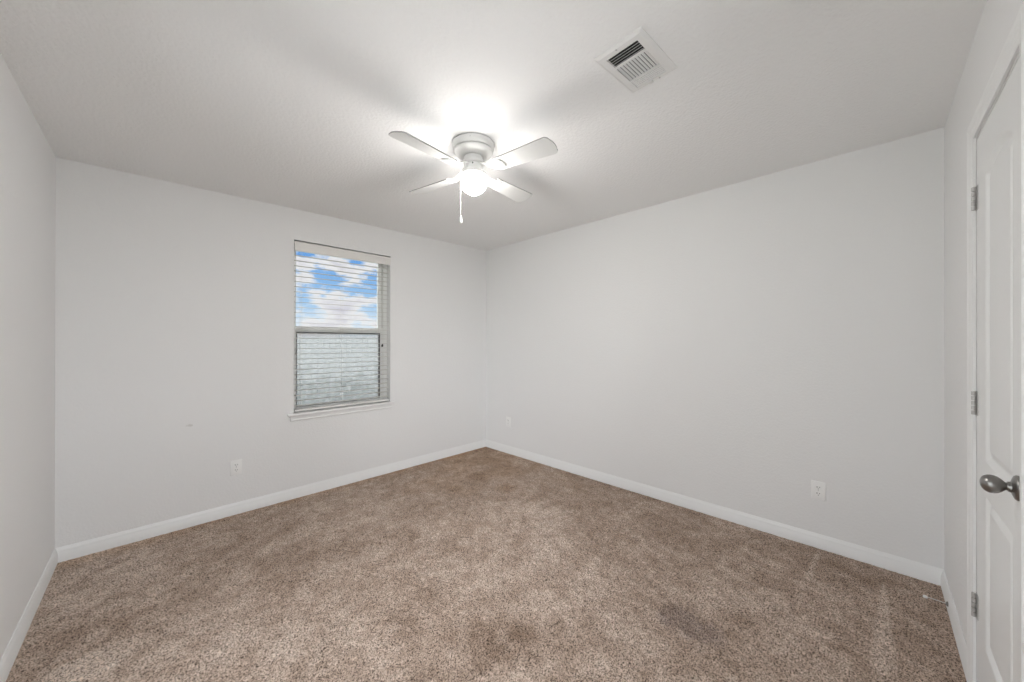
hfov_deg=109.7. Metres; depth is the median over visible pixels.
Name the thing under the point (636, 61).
ceiling vent
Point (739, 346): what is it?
wall
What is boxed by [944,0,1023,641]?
wall
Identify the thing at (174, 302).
wall
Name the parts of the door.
knob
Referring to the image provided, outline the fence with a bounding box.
[297,337,377,404]
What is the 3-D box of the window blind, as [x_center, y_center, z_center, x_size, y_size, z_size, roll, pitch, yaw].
[-1.581,-0.123,3.420,0.869,1.472,0.073,0,0,-45]
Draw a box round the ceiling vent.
[594,27,677,92]
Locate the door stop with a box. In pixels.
[923,595,947,605]
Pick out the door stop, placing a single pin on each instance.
(924, 596)
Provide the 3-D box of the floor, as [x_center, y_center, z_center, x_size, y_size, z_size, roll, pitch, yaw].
[-0.224,1.335,2.067,3.450,0.047,3.780,0,0,-45]
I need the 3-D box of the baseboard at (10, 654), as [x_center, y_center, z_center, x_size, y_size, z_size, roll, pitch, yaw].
[-1.442,1.299,0.855,0.014,0.133,3.780,0,0,-45]
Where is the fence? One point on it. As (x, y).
(351, 348)
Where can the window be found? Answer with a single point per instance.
(333, 411)
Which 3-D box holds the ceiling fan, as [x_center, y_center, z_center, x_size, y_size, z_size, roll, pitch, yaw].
[-0.222,-0.911,2.086,0.821,0.460,0.821,0,0,-8]
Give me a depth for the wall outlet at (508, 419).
4.32 m
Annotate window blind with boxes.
[294,241,390,411]
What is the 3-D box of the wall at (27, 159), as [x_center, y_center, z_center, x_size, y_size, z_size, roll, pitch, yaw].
[-1.502,0.159,0.795,0.160,2.558,4.100,0,0,-45]
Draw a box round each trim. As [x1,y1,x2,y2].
[967,3,1023,681]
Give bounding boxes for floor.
[6,447,966,681]
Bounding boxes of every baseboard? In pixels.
[0,549,57,681]
[55,440,485,562]
[486,440,943,585]
[941,570,966,680]
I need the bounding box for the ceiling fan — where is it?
[389,131,557,222]
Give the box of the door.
[971,58,1019,681]
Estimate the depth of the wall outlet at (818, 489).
2.31 m
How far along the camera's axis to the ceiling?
1.64 m
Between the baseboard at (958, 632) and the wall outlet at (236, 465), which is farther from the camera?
the wall outlet at (236, 465)
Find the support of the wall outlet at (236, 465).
attached to the wall at (174, 302)
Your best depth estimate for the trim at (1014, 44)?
1.33 m
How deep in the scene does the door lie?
1.11 m
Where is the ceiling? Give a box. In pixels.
[0,0,986,250]
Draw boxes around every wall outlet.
[230,459,241,475]
[506,417,510,426]
[811,480,825,500]
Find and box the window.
[287,250,394,421]
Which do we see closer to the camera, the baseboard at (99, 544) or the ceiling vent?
the ceiling vent
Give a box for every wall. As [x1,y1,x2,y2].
[0,53,55,659]
[55,157,485,547]
[486,127,943,568]
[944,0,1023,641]
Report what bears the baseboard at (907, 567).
attached to the wall at (739, 346)
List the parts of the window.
sash, sash, sill, frame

